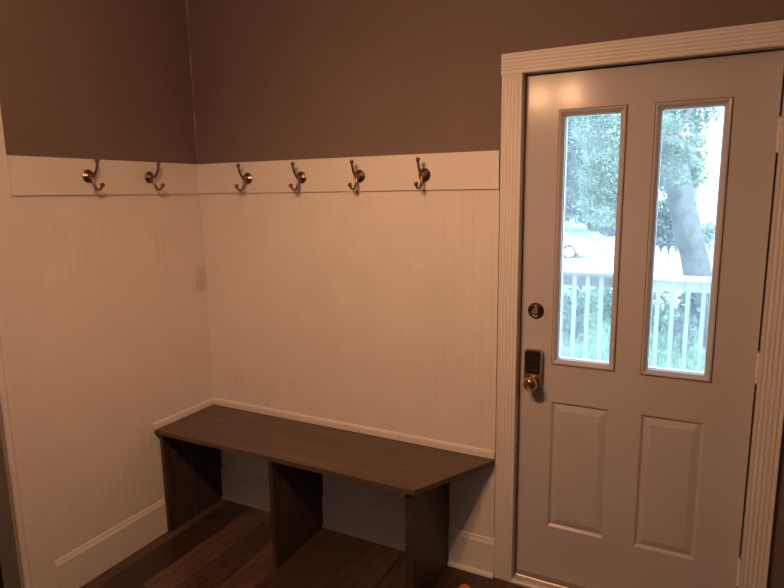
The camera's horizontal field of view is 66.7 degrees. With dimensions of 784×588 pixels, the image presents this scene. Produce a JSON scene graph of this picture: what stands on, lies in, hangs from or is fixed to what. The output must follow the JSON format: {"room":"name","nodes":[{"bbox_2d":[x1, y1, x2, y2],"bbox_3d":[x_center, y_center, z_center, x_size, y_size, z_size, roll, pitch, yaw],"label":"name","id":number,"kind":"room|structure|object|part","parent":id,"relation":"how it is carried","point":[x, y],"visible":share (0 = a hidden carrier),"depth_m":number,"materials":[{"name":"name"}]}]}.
{"room":"mudroom","nodes":[
{"label":"mudroom","id":0,"kind":"room"},
{"bbox_2d":[0,0,196,583],"bbox_3d":[-1.260,-0.156,2.607,0.120,2.720,1.061,4,11,27],"label":"wall","id":1,"kind":"structure","parent":0,"point":[80,79],"depth_m":2.46,"materials":[{"name":"brown paint"}]},
{"bbox_2d":[0,407,23,587],"bbox_3d":[-1.503,0.135,2.173,0.121,2.300,0.010,4,11,27],"label":"trim","id":2,"kind":"structure","parent":1,"relation":"attached to","point":[10,561],"depth_m":2.29,"materials":[{"name":"beige paint"}]},
{"bbox_2d":[0,107,57,587],"bbox_3d":[-1.411,0.128,2.201,0.014,2.300,0.123,4,11,27],"label":"trim","id":3,"kind":"structure","parent":1,"relation":"attached to","point":[17,395],"depth_m":2.25,"materials":[{"name":"white paint"}]},
{"bbox_2d":[82,159,104,190],"bbox_3d":[-1.198,-0.480,2.408,0.092,0.128,0.054,4,11,27],"label":"coat hook","id":4,"kind":"object","parent":1,"relation":"attached to","point":[88,176],"visible":1,"depth_m":2.41,"materials":[{"name":"brown metal"}]},
{"bbox_3d":[-1.198,-0.499,2.405,0.045,0.062,0.012,4,11,27],"label":"arm","id":5,"kind":"part","parent":4,"relation":"part of","materials":[{"name":"brown metal"}]},
{"bbox_3d":[-1.192,-0.448,2.411,0.063,0.063,0.012,4,11,27],"label":"arm","id":6,"kind":"part","parent":4,"relation":"part of","materials":[{"name":"brown metal"}]},
{"bbox_2d":[6,155,198,195],"bbox_3d":[-1.180,-0.501,2.563,0.018,0.144,0.920,4,11,27],"label":"trim","id":7,"kind":"structure","parent":1,"relation":"attached to","point":[28,175],"depth_m":2.46,"materials":[{"name":"white paint"}]},
{"bbox_2d":[54,498,167,587],"bbox_3d":[-1.153,1.095,2.842,0.018,0.172,0.938,4,11,27],"label":"baseboard","id":8,"kind":"structure","parent":1,"relation":"attached to","point":[76,568],"depth_m":2.65,"materials":[{"name":"white paint"}]},
{"bbox_2d":[11,194,212,560],"bbox_3d":[-1.168,0.322,2.714,0.008,1.540,0.937,4,11,27],"label":"wainscoting","id":9,"kind":"structure","parent":1,"relation":"attached to","point":[116,316],"depth_m":2.58,"materials":[{"name":"white paint"}]},
{"bbox_2d":[145,162,164,190],"bbox_3d":[-1.058,-0.527,2.677,0.092,0.128,0.054,4,11,27],"label":"coat hook","id":10,"kind":"object","parent":1,"relation":"attached to","point":[150,177],"visible":1,"depth_m":2.68,"materials":[{"name":"brown metal"}]},
{"bbox_3d":[-1.058,-0.546,2.674,0.045,0.062,0.012,4,11,27],"label":"arm","id":11,"kind":"part","parent":10,"relation":"part of","materials":[{"name":"brown metal"}]},
{"bbox_3d":[-1.051,-0.495,2.679,0.063,0.063,0.012,4,11,27],"label":"arm","id":12,"kind":"part","parent":10,"relation":"part of","materials":[{"name":"brown metal"}]},
{"bbox_2d":[153,398,213,429],"bbox_3d":[-1.037,0.597,2.993,0.008,0.034,0.395,4,11,27],"label":"trim","id":13,"kind":"structure","parent":1,"relation":"attached to","point":[156,425],"depth_m":2.97,"materials":[{"name":"white paint"}]},
{"bbox_2d":[195,267,205,289],"bbox_3d":[-0.970,-0.079,3.027,0.009,0.111,0.062,4,11,27],"label":"wall outlet","id":14,"kind":"object","parent":1,"relation":"attached to","point":[199,272],"visible":1,"depth_m":3.02,"materials":[{"name":"beige plastic"}]},
{"bbox_2d":[0,498,527,587],"bbox_3d":[-1.218,1.573,0.904,5.120,0.120,4.860,4,11,27],"label":"floor","id":15,"kind":"structure","parent":0,"point":[228,544],"depth_m":2.67,"materials":[{"name":"brown wood"}]},
{"bbox_2d":[155,404,493,587],"bbox_3d":[-0.348,0.926,2.695,1.544,0.533,0.390,4,11,27],"label":"storage bench","id":16,"kind":"object","parent":15,"relation":"on","point":[297,454],"visible":1,"depth_m":2.63,"materials":[{"name":"brown wood"}]},
{"bbox_3d":[-1.012,0.886,3.044,0.020,0.512,0.370,4,11,27],"label":"support panel","id":17,"kind":"part","parent":16,"relation":"part of","materials":[{"name":"brown wood"}]},
{"bbox_3d":[-0.434,0.928,2.749,0.022,0.512,0.370,4,11,27],"label":"support panel","id":18,"kind":"part","parent":16,"relation":"part of","materials":[{"name":"brown wood"}]},
{"bbox_3d":[-0.352,0.673,2.652,1.544,0.020,0.390,4,11,27],"label":"seat","id":19,"kind":"part","parent":16,"relation":"part of","materials":[{"name":"brown wood"}]},
{"bbox_3d":[0.151,0.971,2.452,0.033,0.512,0.370,4,11,27],"label":"support panel","id":20,"kind":"part","parent":16,"relation":"part of","materials":[{"name":"brown wood"}]},
{"bbox_2d":[458,584,471,587],"bbox_3d":[0.308,1.212,2.436,0.080,0.038,0.067,4,11,27],"label":"wrapper","id":21,"kind":"object","parent":15,"relation":"on","point":[461,585],"visible":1,"depth_m":2.44,"materials":[{"name":"orange plastic"}]},
{"bbox_2d":[187,0,783,587],"bbox_3d":[-0.163,-0.191,2.725,5.120,2.720,0.160,4,11,27],"label":"wall","id":22,"kind":"structure","parent":0,"point":[273,80],"depth_m":2.44,"materials":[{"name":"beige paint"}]},
{"bbox_2d":[186,0,196,151],"bbox_3d":[-0.976,-1.121,2.890,0.004,0.920,0.004,4,11,27],"label":"trim","id":23,"kind":"structure","parent":22,"relation":"attached to","point":[186,0],"depth_m":2.90,"materials":[{"name":"brown paint"}]},
{"bbox_2d":[234,164,251,190],"bbox_3d":[-0.702,-0.543,2.779,0.054,0.128,0.092,4,11,27],"label":"coat hook","id":24,"kind":"object","parent":22,"relation":"attached to","point":[247,178],"visible":1,"depth_m":2.79,"materials":[{"name":"brown metal"}]},
{"bbox_3d":[-0.702,-0.561,2.776,0.012,0.062,0.045,4,11,27],"label":"arm","id":25,"kind":"part","parent":24,"relation":"part of","materials":[{"name":"brown metal"}]},
{"bbox_3d":[-0.705,-0.510,2.779,0.012,0.063,0.063,4,11,27],"label":"arm","id":26,"kind":"part","parent":24,"relation":"part of","materials":[{"name":"brown metal"}]},
{"bbox_2d":[289,162,305,190],"bbox_3d":[-0.427,-0.520,2.640,0.054,0.128,0.092,4,11,27],"label":"coat hook","id":27,"kind":"object","parent":22,"relation":"attached to","point":[301,176],"visible":1,"depth_m":2.65,"materials":[{"name":"brown metal"}]},
{"bbox_3d":[-0.427,-0.538,2.637,0.012,0.062,0.045,4,11,27],"label":"arm","id":28,"kind":"part","parent":27,"relation":"part of","materials":[{"name":"brown metal"}]},
{"bbox_3d":[-0.430,-0.487,2.639,0.012,0.063,0.063,4,11,27],"label":"arm","id":29,"kind":"part","parent":27,"relation":"part of","materials":[{"name":"brown metal"}]},
{"bbox_2d":[198,150,500,193],"bbox_3d":[-0.281,-0.524,2.626,1.556,0.144,0.018,4,11,27],"label":"trim","id":30,"kind":"structure","parent":22,"relation":"attached to","point":[477,169],"depth_m":2.54,"materials":[{"name":"white paint"}]},
{"bbox_2d":[200,189,499,538],"bbox_3d":[-0.268,0.300,2.770,1.556,1.540,0.008,4,11,27],"label":"wainscoting","id":31,"kind":"structure","parent":22,"relation":"attached to","point":[374,309],"depth_m":2.66,"materials":[{"name":"white paint"}]},
{"bbox_2d":[213,398,494,458],"bbox_3d":[-0.260,0.617,2.813,1.538,0.034,0.008,4,11,27],"label":"trim","id":32,"kind":"structure","parent":22,"relation":"attached to","point":[486,453],"depth_m":2.75,"materials":[{"name":"white paint"}]},
{"bbox_2d":[348,159,364,190],"bbox_3d":[-0.159,-0.499,2.504,0.054,0.128,0.092,4,11,27],"label":"coat hook","id":33,"kind":"object","parent":22,"relation":"attached to","point":[359,176],"visible":1,"depth_m":2.52,"materials":[{"name":"brown metal"}]},
{"bbox_3d":[-0.159,-0.517,2.501,0.012,0.062,0.045,4,11,27],"label":"arm","id":34,"kind":"part","parent":33,"relation":"part of","materials":[{"name":"brown metal"}]},
{"bbox_3d":[-0.162,-0.466,2.503,0.012,0.063,0.063,4,11,27],"label":"arm","id":35,"kind":"part","parent":33,"relation":"part of","materials":[{"name":"brown metal"}]},
{"bbox_2d":[221,468,493,578],"bbox_3d":[-0.252,1.075,2.885,1.543,0.172,0.032,4,11,27],"label":"baseboard","id":36,"kind":"structure","parent":22,"relation":"attached to","point":[368,523],"depth_m":2.81,"materials":[{"name":"white paint"}]},
{"bbox_2d":[414,157,430,189],"bbox_3d":[0.111,-0.477,2.367,0.054,0.128,0.092,4,11,27],"label":"coat hook","id":37,"kind":"object","parent":22,"relation":"attached to","point":[424,174],"visible":1,"depth_m":2.38,"materials":[{"name":"brown metal"}]},
{"bbox_3d":[0.108,-0.445,2.366,0.012,0.063,0.063,4,11,27],"label":"arm","id":38,"kind":"part","parent":37,"relation":"part of","materials":[{"name":"brown metal"}]},
{"bbox_3d":[0.111,-0.496,2.364,0.012,0.062,0.045,4,11,27],"label":"arm","id":39,"kind":"part","parent":37,"relation":"part of","materials":[{"name":"brown metal"}]},
{"bbox_2d":[494,73,523,581],"bbox_3d":[0.459,0.201,2.367,0.076,2.050,0.020,4,11,27],"label":"trim","id":40,"kind":"structure","parent":22,"relation":"attached to","point":[512,84],"depth_m":2.34,"materials":[{"name":"white paint"}]},
{"bbox_2d":[511,570,567,587],"bbox_3d":[0.906,1.221,2.404,0.818,0.014,0.182,4,11,27],"label":"threshold","id":41,"kind":"object","parent":22,"relation":"attached to","point":[523,580],"depth_m":2.50,"materials":[{"name":"metal"}]},
{"bbox_2d":[501,20,783,74],"bbox_3d":[0.843,-0.816,1.985,0.980,0.072,0.022,4,11,27],"label":"trim","id":42,"kind":"structure","parent":22,"relation":"attached to","point":[766,34],"depth_m":1.97,"materials":[{"name":"white paint"}]},
{"bbox_2d":[513,47,783,587],"bbox_3d":[0.897,0.200,2.241,0.878,2.081,0.160,4,11,27],"label":"trim","id":43,"kind":"structure","parent":22,"relation":"attached to","point":[774,48],"depth_m":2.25,"materials":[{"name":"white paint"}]},
{"bbox_2d":[516,50,783,587],"bbox_3d":[0.867,0.221,2.178,0.819,2.030,0.141,4,11,27],"label":"door","id":44,"kind":"structure","parent":22,"relation":"in","point":[632,473],"depth_m":2.19,"materials":[{"name":"white paint"}]},
{"bbox_3d":[0.542,0.346,2.327,0.057,0.057,0.066,4,11,27],"label":"knob","id":45,"kind":"part","parent":44,"relation":"part of","materials":[{"name":"gold metal"}]},
{"bbox_3d":[0.736,0.696,2.366,0.199,0.514,0.008,4,11,27],"label":"raised panel","id":46,"kind":"part","parent":44,"relation":"part of","materials":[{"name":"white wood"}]},
{"bbox_3d":[0.738,-0.197,2.237,0.204,0.932,0.024,4,11,27],"label":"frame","id":47,"kind":"part","parent":44,"relation":"part of","materials":[{"name":"clear glass"}]},
{"bbox_3d":[1.026,0.717,2.219,0.188,0.514,0.008,4,11,27],"label":"raised panel","id":48,"kind":"part","parent":44,"relation":"part of","materials":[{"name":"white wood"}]},
{"bbox_3d":[1.025,-0.176,2.091,0.202,0.932,0.024,4,11,27],"label":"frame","id":49,"kind":"part","parent":44,"relation":"part of","materials":[{"name":"clear glass"}]},
{"bbox_2d":[739,103,783,587],"bbox_3d":[1.254,0.259,1.962,0.079,2.050,0.020,4,11,27],"label":"trim","id":50,"kind":"structure","parent":22,"relation":"attached to","point":[769,408],"depth_m":1.98,"materials":[{"name":"white paint"}]},
{"label":"outside","id":51,"kind":"structure","parent":0,"visible":0},
{"bbox_2d":[568,134,709,197],"bbox_3d":[26.275,-16.749,80.379,29.678,10.427,4.837,4,11,27],"label":"trees","id":52,"kind":"object","parent":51,"point":[695,155],"visible":0.03,"depth_m":75.00,"materials":[{"name":"green plant"}]},
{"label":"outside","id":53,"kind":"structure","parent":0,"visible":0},
{"bbox_2d":[564,214,608,242],"bbox_3d":[-20.209,-8.209,67.048,86.800,0.930,23.000,4,11,27],"label":"lawn","id":54,"kind":"structure","parent":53,"point":[571,228],"depth_m":44.21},
{"bbox_2d":[565,117,593,224],"bbox_3d":[12.483,-10.167,44.198,6.296,11.007,4.859,4,11,27],"label":"leafy tree","id":55,"kind":"object","parent":54,"relation":"on","point":[572,194],"visible":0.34,"depth_m":43.48,"materials":[{"name":"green plant"}]},
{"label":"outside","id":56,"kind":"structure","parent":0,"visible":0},
{"bbox_2d":[603,206,716,245],"bbox_3d":[78.122,-8.001,61.449,93.200,0.320,103.000,4,11,27],"label":"pavement","id":57,"kind":"structure","parent":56,"point":[706,213],"depth_m":77.96,"materials":[{"name":"concrete"}]},
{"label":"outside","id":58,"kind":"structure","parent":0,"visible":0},
{"bbox_2d":[563,243,708,275],"bbox_3d":[11.069,-1.613,26.492,80.000,0.625,21.500,4,11,27],"label":"driveway","id":59,"kind":"structure","parent":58,"point":[601,259],"depth_m":26.99,"materials":[{"name":"concrete"}]},
{"bbox_2d":[564,232,594,258],"bbox_3d":[7.728,-2.614,29.771,4.360,1.450,1.720,4,11,27],"label":"parked car","id":60,"kind":"object","parent":59,"relation":"on","point":[578,245],"visible":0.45,"depth_m":28.50,"materials":[{"name":"white paint"}]},
{"bbox_2d":[570,114,620,229],"bbox_3d":[11.489,-7.163,31.493,5.127,9.771,3.597,3,10,22],"label":"leafy tree","id":61,"kind":"object","parent":59,"relation":"on","point":[599,199],"visible":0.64,"depth_m":31.44,"materials":[{"name":"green plant"}]},
{"bbox_2d":[586,213,614,237],"bbox_3d":[12.627,-4.059,33.765,3.133,1.848,1.737,4,11,27],"label":"bush","id":62,"kind":"object","parent":59,"relation":"on","point":[610,232],"visible":0.26,"depth_m":33.82,"materials":[{"name":"green plant"}]},
{"bbox_2d":[656,198,677,268],"bbox_3d":[10.765,-2.411,23.638,2.064,2.845,1.375,4,11,27],"label":"bush","id":63,"kind":"object","parent":59,"relation":"on","point":[664,234],"visible":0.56,"depth_m":23.26,"materials":[{"name":"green plant"}]},
{"bbox_2d":[701,220,714,255],"bbox_3d":[10.135,-1.760,19.525,1.091,1.350,0.946,4,11,27],"label":"bush","id":64,"kind":"object","parent":59,"relation":"on","point":[708,233],"visible":0.4,"depth_m":19.29,"materials":[{"name":"green plant"}]},
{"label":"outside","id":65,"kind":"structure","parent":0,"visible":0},
{"bbox_2d":[561,285,705,371],"bbox_3d":[2.644,0.719,10.270,80.000,0.435,15.340,4,11,27],"label":"lawn","id":66,"kind":"structure","parent":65,"point":[565,286],"depth_m":9.14,"materials":[{"name":"green plant"}]},
{"bbox_2d":[562,286,593,342],"bbox_3d":[2.729,0.305,8.916,0.539,0.979,0.545,4,11,27],"label":"shrub","id":67,"kind":"object","parent":66,"relation":"on","point":[579,326],"visible":0.57,"depth_m":8.87,"materials":[{"name":"green plant"}]},
{"bbox_3d":[2.740,0.547,8.943,0.162,0.491,0.169,4,11,27],"label":"stem","id":68,"kind":"part","parent":67,"relation":"part of","materials":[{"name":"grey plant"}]},
{"bbox_2d":[576,288,598,328],"bbox_3d":[3.317,0.268,10.099,0.489,0.747,0.505,4,11,27],"label":"shrub","id":69,"kind":"object","parent":66,"relation":"on","point":[593,294],"visible":0.34,"depth_m":9.99,"materials":[{"name":"green plant"}]},
{"bbox_2d":[590,287,611,319],"bbox_3d":[3.999,0.140,11.158,0.702,0.735,0.651,4,11,27],"label":"shrub","id":70,"kind":"object","parent":66,"relation":"on","point":[607,302],"visible":0.45,"depth_m":11.07,"materials":[{"name":"green plant"}]},
{"bbox_2d":[651,290,670,330],"bbox_3d":[4.482,0.252,10.021,0.470,0.814,0.503,0,10,5],"label":"shrub","id":71,"kind":"object","parent":66,"relation":"on","point":[666,303],"visible":0.48,"depth_m":9.96,"materials":[{"name":"green plant"}]},
{"bbox_2d":[601,108,721,346],"bbox_3d":[3.977,-1.824,9.276,2.712,5.238,1.901,6,12,33],"label":"leaning tree","id":72,"kind":"object","parent":66,"relation":"on","point":[678,167],"visible":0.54,"depth_m":8.75,"materials":[{"name":"grey plant"}]},
{"bbox_2d":[653,246,712,309],"bbox_3d":[6.942,-0.210,11.402,3.900,1.340,0.060,4,11,27],"label":"picket fence","id":73,"kind":"object","parent":66,"relation":"on","point":[664,257],"visible":0.13,"depth_m":12.02,"materials":[{"name":"white paint"}]},
{"bbox_2d":[666,292,700,352],"bbox_3d":[4.166,0.394,8.506,0.464,0.924,0.458,-2,10,-7],"label":"shrub","id":74,"kind":"object","parent":66,"relation":"on","point":[680,309],"visible":0.69,"depth_m":8.44,"materials":[{"name":"green plant"}]},
{"bbox_3d":[4.186,0.608,8.542,0.136,0.491,0.142,4,11,27],"label":"stem","id":75,"kind":"part","parent":74,"relation":"part of","materials":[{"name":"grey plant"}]},
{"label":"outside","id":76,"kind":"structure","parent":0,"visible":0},
{"bbox_3d":[1.600,1.166,4.416,8.500,0.110,3.988,4,11,27],"label":"porch deck","id":77,"kind":"object","parent":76,"visible":0},
{"bbox_2d":[560,270,710,370],"bbox_3d":[2.479,0.322,5.913,6.800,1.030,0.150,4,11,27],"label":"porch railing","id":78,"kind":"object","parent":77,"relation":"on","point":[688,284],"visible":0.19,"depth_m":5.79,"materials":[{"name":"white paint"}]},
{"bbox_3d":[0.938,-0.280,6.610,3.350,0.035,0.150,4,11,27],"label":"cap rail","id":79,"kind":"part","parent":78,"relation":"part of","materials":[{"name":"white wood"}]},
{"bbox_3d":[0.939,-0.210,6.622,3.350,0.104,0.040,4,11,27],"label":"fascia rail","id":80,"kind":"part","parent":78,"relation":"part of","materials":[{"name":"white wood"}]},
{"bbox_3d":[3.964,0.008,5.082,3.447,0.104,0.040,4,11,27],"label":"fascia rail","id":81,"kind":"part","parent":78,"relation":"part of","materials":[{"name":"white paint"}]},
{"bbox_3d":[3.963,-0.061,5.071,3.447,0.035,0.150,4,11,27],"label":"cap rail","id":82,"kind":"part","parent":78,"relation":"part of","materials":[{"name":"white paint"}]}
]}

